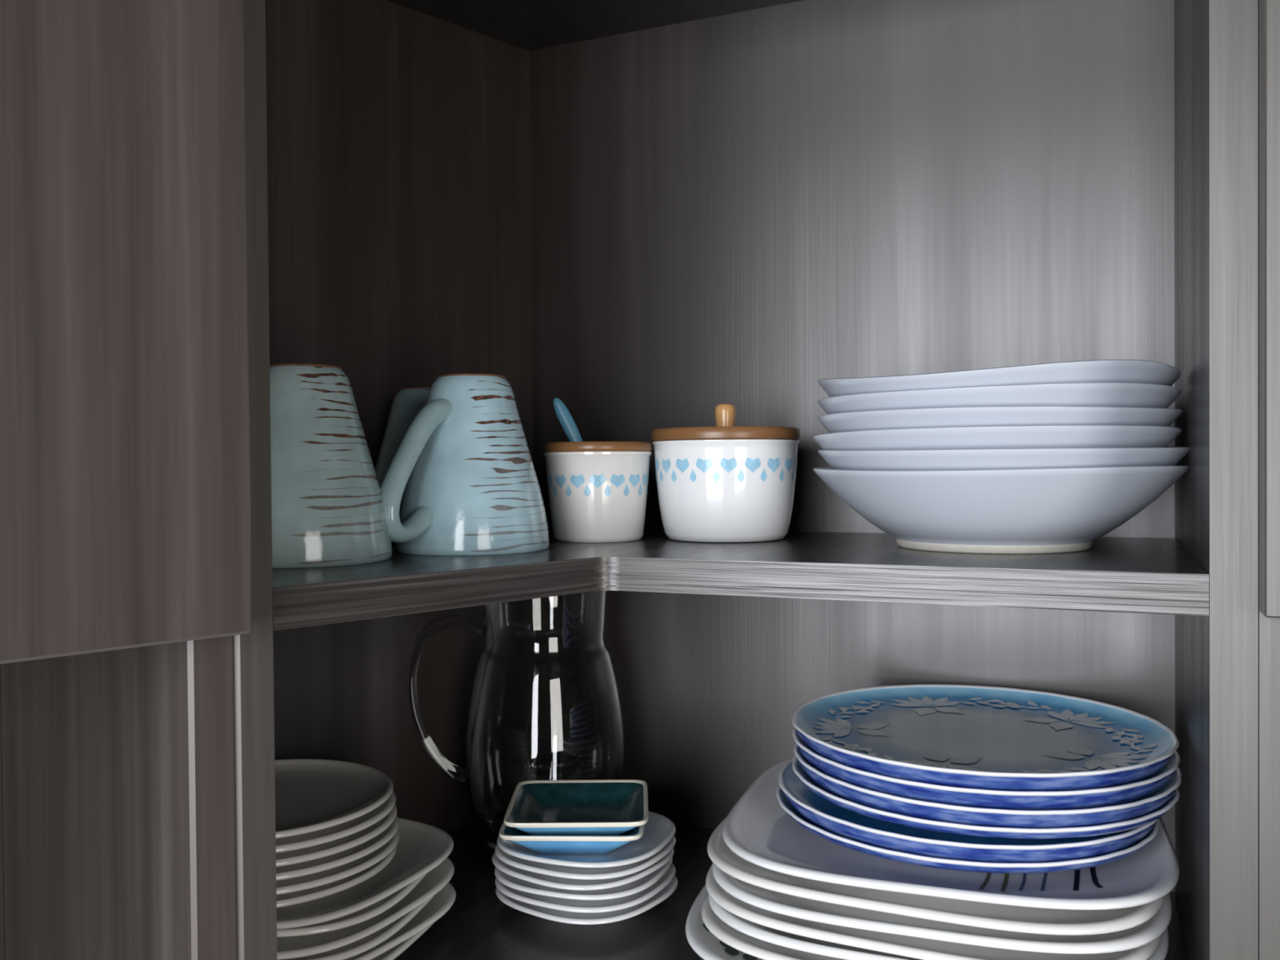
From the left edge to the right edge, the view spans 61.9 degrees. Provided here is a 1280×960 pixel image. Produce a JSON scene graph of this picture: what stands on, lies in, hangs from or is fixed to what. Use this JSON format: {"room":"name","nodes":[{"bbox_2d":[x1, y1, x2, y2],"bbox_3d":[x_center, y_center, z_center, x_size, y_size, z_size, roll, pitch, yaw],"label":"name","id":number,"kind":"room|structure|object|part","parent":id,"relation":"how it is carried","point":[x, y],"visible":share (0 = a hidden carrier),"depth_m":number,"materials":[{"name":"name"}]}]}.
{"room":"kitchen","nodes":[
{"label":"kitchen","id":0,"kind":"room"},
{"bbox_3d":[-0.732,0.110,0.562,0.703,2.300,1.703,0,1,23],"label":"wall","id":1,"kind":"structure","parent":0,"visible":0},
{"bbox_2d":[0,0,252,664],"bbox_3d":[-0.448,-0.292,0.497,0.334,0.740,0.388,0,1,44],"label":"upper cabinet","id":2,"kind":"object","parent":1,"relation":"attached to","point":[125,473],"visible":1,"depth_m":0.48,"materials":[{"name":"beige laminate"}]},
{"bbox_2d":[0,0,1279,959],"bbox_3d":[-0.015,-0.155,0.746,0.818,1.027,0.579,0,1,23],"label":"upper cabinet","id":3,"kind":"object","parent":1,"relation":"attached to","point":[642,217],"visible":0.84,"depth_m":0.91,"materials":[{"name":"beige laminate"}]},
{"bbox_3d":[-0.327,-0.151,0.637,0.313,1.027,0.023,0,1,44],"label":"panel","id":4,"kind":"part","parent":3,"relation":"part of","materials":[{"name":"beige laminate"}]},
{"bbox_3d":[-0.312,-0.151,0.653,0.313,1.027,0.020,0,1,44],"label":"panel","id":5,"kind":"part","parent":3,"relation":"part of","materials":[{"name":"beige laminate"}]},
{"bbox_3d":[-0.282,-0.155,0.922,0.187,1.027,0.469,0,1,23],"label":"panel","id":6,"kind":"part","parent":3,"relation":"part of","materials":[{"name":"beige laminate"}]},
{"bbox_2d":[269,363,392,568],"bbox_3d":[-0.225,-0.011,0.700,0.114,0.129,0.140,0,1,2],"label":"mug","id":7,"kind":"object","parent":3,"relation":"on","point":[327,508],"visible":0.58,"depth_m":0.68,"materials":[{"name":"teal ceramic"}]},
{"bbox_2d":[374,386,431,543],"bbox_3d":[-0.185,-0.014,0.929,0.114,0.129,0.139,-1,1,-24],"label":"mug","id":8,"kind":"object","parent":3,"relation":"on","point":[406,403],"visible":0.23,"depth_m":0.89,"materials":[{"name":"teal ceramic"}]},
{"bbox_2d":[371,922,434,959],"bbox_3d":[-0.255,0.328,0.776,0.208,0.020,0.208,0,1,15],"label":"plate","id":9,"kind":"object","parent":3,"relation":"on","point":[391,954],"visible":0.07,"depth_m":0.73,"materials":[{"name":"white ceramic"}]},
{"bbox_2d":[344,882,456,959],"bbox_3d":[-0.251,0.319,0.772,0.208,0.020,0.208,0,1,29],"label":"plate","id":10,"kind":"object","parent":9,"relation":"on","point":[442,902],"visible":0.1,"depth_m":0.75,"materials":[{"name":"white ceramic"}]},
{"bbox_2d":[280,894,435,959],"bbox_3d":[-0.256,0.310,0.771,0.208,0.020,0.208,0,1,12],"label":"plate","id":11,"kind":"object","parent":10,"relation":"on","point":[365,944],"visible":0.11,"depth_m":0.70,"materials":[{"name":"white ceramic"}]},
{"bbox_2d":[276,857,454,959],"bbox_3d":[-0.251,0.301,0.770,0.208,0.020,0.208,0,1,24],"label":"plate","id":12,"kind":"object","parent":11,"relation":"on","point":[291,947],"visible":0.21,"depth_m":0.71,"materials":[{"name":"white ceramic"}]},
{"bbox_2d":[276,872,427,937],"bbox_3d":[-0.258,0.292,0.775,0.208,0.020,0.208,0,1,8],"label":"plate","id":13,"kind":"object","parent":12,"relation":"on","point":[380,907],"visible":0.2,"depth_m":0.69,"materials":[{"name":"white ceramic"}]},
{"bbox_2d":[276,817,453,928],"bbox_3d":[-0.252,0.282,0.771,0.208,0.020,0.208,0,1,24],"label":"plate","id":14,"kind":"object","parent":13,"relation":"on","point":[421,847],"visible":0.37,"depth_m":0.74,"materials":[{"name":"white ceramic"}]},
{"bbox_2d":[276,845,396,908],"bbox_3d":[-0.268,0.275,0.762,0.184,0.016,0.184,0,1,23],"label":"dessert plate","id":15,"kind":"object","parent":14,"relation":"on","point":[318,892],"visible":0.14,"depth_m":0.71,"materials":[{"name":"white ceramic"}]},
{"bbox_2d":[275,829,399,894],"bbox_3d":[-0.266,0.267,0.762,0.184,0.016,0.184,0,1,23],"label":"dessert plate","id":16,"kind":"object","parent":15,"relation":"on","point":[317,879],"visible":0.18,"depth_m":0.71,"materials":[{"name":"white ceramic"}]},
{"bbox_2d":[275,814,399,880],"bbox_3d":[-0.266,0.258,0.763,0.184,0.016,0.184,0,1,23],"label":"dessert plate","id":17,"kind":"object","parent":16,"relation":"on","point":[291,871],"visible":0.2,"depth_m":0.71,"materials":[{"name":"white ceramic"}]},
{"bbox_2d":[275,804,397,866],"bbox_3d":[-0.268,0.249,0.763,0.184,0.016,0.184,0,1,23],"label":"dessert plate","id":18,"kind":"object","parent":17,"relation":"on","point":[295,856],"visible":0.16,"depth_m":0.71,"materials":[{"name":"white ceramic"}]},
{"bbox_2d":[275,790,395,853],"bbox_3d":[-0.269,0.241,0.763,0.184,0.016,0.184,0,1,23],"label":"dessert plate","id":19,"kind":"object","parent":18,"relation":"on","point":[353,826],"visible":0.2,"depth_m":0.72,"materials":[{"name":"white ceramic"}]},
{"bbox_2d":[275,759,393,839],"bbox_3d":[-0.271,0.232,0.764,0.184,0.016,0.184,0,1,23],"label":"dessert plate","id":20,"kind":"object","parent":19,"relation":"on","point":[312,795],"visible":0.44,"depth_m":0.78,"materials":[{"name":"white ceramic"}]},
{"bbox_2d":[380,373,549,555],"bbox_3d":[-0.136,-0.013,0.790,0.139,0.129,0.115,-1,1,-25],"label":"mug","id":21,"kind":"object","parent":3,"relation":"on","point":[463,471],"visible":0.99,"depth_m":0.75,"materials":[{"name":"teal ceramic"}]},
{"bbox_3d":[-0.158,-0.008,0.742,0.022,0.102,0.066,0,1,32],"label":"handle","id":22,"kind":"part","parent":21,"relation":"part of","materials":[{"name":"teal ceramic"}]},
{"bbox_2d":[408,590,624,850],"bbox_3d":[-0.108,0.208,0.997,0.192,0.252,0.147,0,1,23],"label":"glass jug","id":23,"kind":"object","parent":3,"relation":"on","point":[545,704],"visible":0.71,"depth_m":0.93,"materials":[{"name":"clear glass"}]},
{"bbox_3d":[-0.178,0.203,0.988,0.075,0.154,0.014,0,1,0],"label":"handle","id":24,"kind":"part","parent":23,"relation":"part of","materials":[{"name":"clear glass"}]},
{"bbox_2d":[495,875,678,924],"bbox_3d":[-0.042,0.327,0.846,0.134,0.016,0.134,0,1,35],"label":"plate","id":25,"kind":"object","parent":3,"relation":"on","point":[571,917],"visible":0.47,"depth_m":0.80,"materials":[{"name":"white ceramic"}]},
{"bbox_2d":[494,862,675,912],"bbox_3d":[-0.042,0.319,0.846,0.134,0.016,0.134,0,1,28],"label":"plate","id":26,"kind":"object","parent":25,"relation":"on","point":[553,903],"visible":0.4,"depth_m":0.80,"materials":[{"name":"white ceramic"}]},
{"bbox_2d":[494,857,672,900],"bbox_3d":[-0.044,0.311,0.848,0.134,0.016,0.134,0,1,21],"label":"plate","id":27,"kind":"object","parent":26,"relation":"on","point":[637,886],"visible":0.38,"depth_m":0.80,"materials":[{"name":"white ceramic"}]},
{"bbox_2d":[491,848,674,890],"bbox_3d":[-0.045,0.303,0.847,0.134,0.016,0.134,0,1,35],"label":"plate","id":28,"kind":"object","parent":27,"relation":"on","point":[553,882],"visible":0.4,"depth_m":0.80,"materials":[{"name":"white ceramic"}]},
{"bbox_2d":[494,835,675,879],"bbox_3d":[-0.042,0.294,0.845,0.134,0.016,0.134,0,1,28],"label":"plate","id":29,"kind":"object","parent":28,"relation":"on","point":[548,869],"visible":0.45,"depth_m":0.80,"materials":[{"name":"white ceramic"}]},
{"bbox_2d":[497,810,675,868],"bbox_3d":[-0.041,0.286,0.845,0.134,0.016,0.134,0,1,21],"label":"plate","id":30,"kind":"object","parent":29,"relation":"on","point":[659,830],"visible":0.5,"depth_m":0.81,"materials":[{"name":"white ceramic"}]},
{"bbox_2d":[498,822,644,854],"bbox_3d":[-0.050,0.274,0.842,0.109,0.024,0.109,0,1,2],"label":"square dish","id":31,"kind":"object","parent":30,"relation":"on","point":[540,844],"visible":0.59,"depth_m":0.80,"materials":[{"name":"teal ceramic"}]},
{"bbox_2d":[503,779,648,835],"bbox_3d":[-0.048,0.264,0.842,0.109,0.024,0.109,0,1,0],"label":"square dish","id":32,"kind":"object","parent":31,"relation":"on","point":[568,807],"visible":0.93,"depth_m":0.86,"materials":[{"name":"teal ceramic"}]},
{"bbox_2d":[388,0,801,50],"bbox_3d":[-0.019,-0.443,0.756,0.741,0.022,0.522,0,1,23],"label":"shelf","id":33,"kind":"object","parent":3,"relation":"attached to","point":[490,24],"depth_m":1.00,"materials":[{"name":"laminate"}]},
{"bbox_2d":[542,441,652,542],"bbox_3d":[-0.035,0.009,0.888,0.091,0.081,0.091,0,1,23],"label":"sugar pot","id":34,"kind":"object","parent":3,"relation":"on","point":[597,491],"visible":1,"depth_m":0.85,"materials":[{"name":"white ceramic"}]},
{"bbox_2d":[553,397,582,441],"bbox_3d":[-0.043,-0.017,0.912,0.066,0.109,0.008,0,1,18],"label":"spoon","id":35,"kind":"object","parent":34,"relation":"in","point":[566,421],"visible":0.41,"depth_m":0.92,"materials":[{"name":"blue ceramic"}]},
{"bbox_3d":[-0.035,-0.027,0.888,0.091,0.008,0.091,0,1,23],"label":"lid","id":36,"kind":"part","parent":34,"relation":"part of","materials":[{"name":"brown wood"}]},
{"bbox_2d":[684,884,763,959],"bbox_3d":[0.197,0.323,0.788,0.304,0.024,0.304,0,1,18],"label":"dinner plate","id":37,"kind":"object","parent":3,"relation":"on","point":[702,941],"visible":0.12,"depth_m":0.73,"materials":[{"name":"white ceramic"}]},
{"bbox_2d":[702,923,757,959],"bbox_3d":[0.066,0.319,0.740,0.031,0.007,0.065,-1,1,-21],"label":"print","id":38,"kind":"object","parent":37,"relation":"on","point":[712,946],"depth_m":0.72},
{"bbox_2d":[701,892,844,959],"bbox_3d":[0.213,0.311,0.782,0.304,0.024,0.304,0,1,24],"label":"dinner plate","id":39,"kind":"object","parent":37,"relation":"on","point":[740,941],"visible":0.05,"depth_m":0.70,"materials":[{"name":"white ceramic"}]},
{"bbox_2d":[707,893,1168,959],"bbox_3d":[0.215,0.298,0.781,0.303,0.024,0.303,0,1,21],"label":"dinner plate","id":40,"kind":"object","parent":39,"relation":"on","point":[786,940],"visible":0.11,"depth_m":0.67,"materials":[{"name":"white ceramic"}]},
{"bbox_2d":[705,865,1163,959],"bbox_3d":[0.215,0.291,0.780,0.302,0.024,0.302,0,1,25],"label":"dinner plate","id":41,"kind":"object","parent":40,"relation":"on","point":[921,948],"visible":0.23,"depth_m":0.66,"materials":[{"name":"white ceramic"}]},
{"bbox_2d":[711,862,1172,954],"bbox_3d":[0.216,0.278,0.780,0.302,0.024,0.302,0,1,20],"label":"dinner plate","id":42,"kind":"object","parent":41,"relation":"on","point":[1143,934],"visible":0.26,"depth_m":0.65,"materials":[{"name":"white ceramic"}]},
{"bbox_2d":[706,817,1165,935],"bbox_3d":[0.216,0.266,0.779,0.302,0.024,0.302,0,1,24],"label":"dinner plate","id":43,"kind":"object","parent":42,"relation":"on","point":[965,913],"visible":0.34,"depth_m":0.65,"materials":[{"name":"white ceramic"}]},
{"bbox_2d":[722,758,1179,910],"bbox_3d":[0.221,0.253,0.778,0.299,0.024,0.299,0,1,19],"label":"dinner plate","id":44,"kind":"object","parent":43,"relation":"on","point":[757,829],"visible":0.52,"depth_m":0.68,"materials":[{"name":"white ceramic"}]},
{"bbox_2d":[776,783,1159,873],"bbox_3d":[0.233,0.242,0.781,0.266,0.021,0.266,0,1,23],"label":"plate","id":45,"kind":"object","parent":44,"relation":"on","point":[939,863],"visible":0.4,"depth_m":0.67,"materials":[{"name":"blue ceramic"}]},
{"bbox_2d":[777,757,1157,862],"bbox_3d":[0.235,0.231,0.780,0.266,0.021,0.266,0,1,12],"label":"plate","id":46,"kind":"object","parent":45,"relation":"on","point":[834,819],"visible":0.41,"depth_m":0.68,"materials":[{"name":"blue ceramic"}]},
{"bbox_2d":[791,754,1179,839],"bbox_3d":[0.245,0.220,0.777,0.266,0.021,0.266,0,1,1],"label":"plate","id":47,"kind":"object","parent":46,"relation":"on","point":[928,824],"visible":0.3,"depth_m":0.66,"materials":[{"name":"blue ceramic"}]},
{"bbox_2d":[793,742,1182,828],"bbox_3d":[0.246,0.208,0.776,0.266,0.021,0.266,-1,1,-10],"label":"plate","id":48,"kind":"object","parent":47,"relation":"on","point":[990,817],"visible":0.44,"depth_m":0.66,"materials":[{"name":"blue ceramic"}]},
{"bbox_2d":[792,727,1180,810],"bbox_3d":[0.245,0.197,0.777,0.266,0.021,0.266,-1,1,-21],"label":"plate","id":49,"kind":"object","parent":48,"relation":"on","point":[957,796],"visible":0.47,"depth_m":0.66,"materials":[{"name":"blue ceramic"}]},
{"bbox_2d":[791,684,1179,791],"bbox_3d":[0.244,0.186,0.777,0.266,0.021,0.266,-1,1,-32],"label":"plate","id":50,"kind":"object","parent":49,"relation":"on","point":[982,737],"visible":1,"depth_m":0.77,"materials":[{"name":"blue ceramic"}]},
{"bbox_2d":[651,403,800,542],"bbox_3d":[0.071,-0.007,0.885,0.123,0.112,0.123,0,1,23],"label":"canister","id":51,"kind":"object","parent":3,"relation":"on","point":[725,482],"visible":1,"depth_m":0.84,"materials":[{"name":"white ceramic"}]},
{"bbox_3d":[0.071,-0.053,0.884,0.017,0.021,0.017,0,1,23],"label":"knob","id":52,"kind":"part","parent":51,"relation":"part of","materials":[{"name":"brown wood"}]},
{"bbox_3d":[0.071,-0.037,0.884,0.123,0.010,0.123,0,1,23],"label":"lid","id":53,"kind":"part","parent":51,"relation":"part of","materials":[{"name":"brown wood"}]},
{"bbox_2d":[272,527,1208,586],"bbox_3d":[-0.015,0.063,0.763,0.741,0.023,0.522,0,1,23],"label":"shelf","id":54,"kind":"object","parent":3,"relation":"attached to","point":[806,557],"depth_m":0.68,"materials":[{"name":"laminate"}]},
{"bbox_2d":[393,822,1186,959],"bbox_3d":[-0.013,0.347,0.767,0.741,0.022,0.522,0,1,23],"label":"shelf","id":55,"kind":"object","parent":3,"relation":"attached to","point":[477,926],"depth_m":0.80,"materials":[{"name":"laminate"}]},
{"bbox_3d":[0.178,-0.159,0.969,0.642,1.027,0.016,0,1,23],"label":"panel","id":56,"kind":"part","parent":3,"relation":"part of","materials":[{"name":"beige laminate"}]},
{"bbox_2d":[813,466,1189,554],"bbox_3d":[0.258,0.019,0.783,0.258,0.059,0.258,0,1,23],"label":"bowl","id":57,"kind":"object","parent":3,"relation":"on","point":[1051,510],"visible":0.97,"depth_m":0.69,"materials":[{"name":"white ceramic"}]},
{"bbox_2d":[817,446,1189,470],"bbox_3d":[0.260,0.006,0.780,0.255,0.060,0.255,0,1,23],"label":"bowl","id":58,"kind":"object","parent":57,"relation":"on","point":[996,458],"visible":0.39,"depth_m":0.67,"materials":[{"name":"white ceramic"}]},
{"bbox_2d":[813,425,1182,449],"bbox_3d":[0.256,-0.007,0.784,0.253,0.060,0.254,0,1,23],"label":"bowl","id":59,"kind":"object","parent":58,"relation":"on","point":[1010,436],"visible":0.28,"depth_m":0.67,"materials":[{"name":"white ceramic"}]},
{"bbox_2d":[817,405,1182,432],"bbox_3d":[0.257,-0.019,0.782,0.252,0.059,0.252,0,1,23],"label":"bowl","id":60,"kind":"object","parent":59,"relation":"on","point":[960,416],"visible":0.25,"depth_m":0.67,"materials":[{"name":"white ceramic"}]},
{"bbox_2d":[817,382,1181,413],"bbox_3d":[0.257,-0.032,0.783,0.250,0.060,0.250,0,1,23],"label":"bowl","id":61,"kind":"object","parent":60,"relation":"on","point":[1095,393],"visible":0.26,"depth_m":0.67,"materials":[{"name":"white ceramic"}]},
{"bbox_2d":[817,359,1180,396],"bbox_3d":[0.256,-0.046,0.781,0.249,0.061,0.249,0,1,23],"label":"bowl","id":62,"kind":"object","parent":61,"relation":"on","point":[1121,371],"visible":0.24,"depth_m":0.67,"materials":[{"name":"white ceramic"}]},
{"bbox_3d":[0.378,-0.158,0.710,0.023,1.027,0.300,0,1,23],"label":"panel","id":63,"kind":"part","parent":3,"relation":"part of","materials":[{"name":"beige laminate"}]},
{"bbox_3d":[0.400,-0.158,0.701,0.022,1.027,0.300,0,1,23],"label":"panel","id":64,"kind":"part","parent":3,"relation":"part of","materials":[{"name":"laminate"}]},
{"bbox_3d":[0.616,0.095,0.850,1.683,2.300,0.102,0,1,23],"label":"wall","id":65,"kind":"structure","parent":0,"visible":0},
{"bbox_2d":[1259,0,1279,617],"bbox_3d":[0.632,-0.301,0.587,0.541,0.740,0.320,0,1,23],"label":"upper cabinet","id":66,"kind":"object","parent":65,"relation":"attached to","point":[1269,10],"visible":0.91,"depth_m":0.55,"materials":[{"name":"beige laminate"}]}
]}

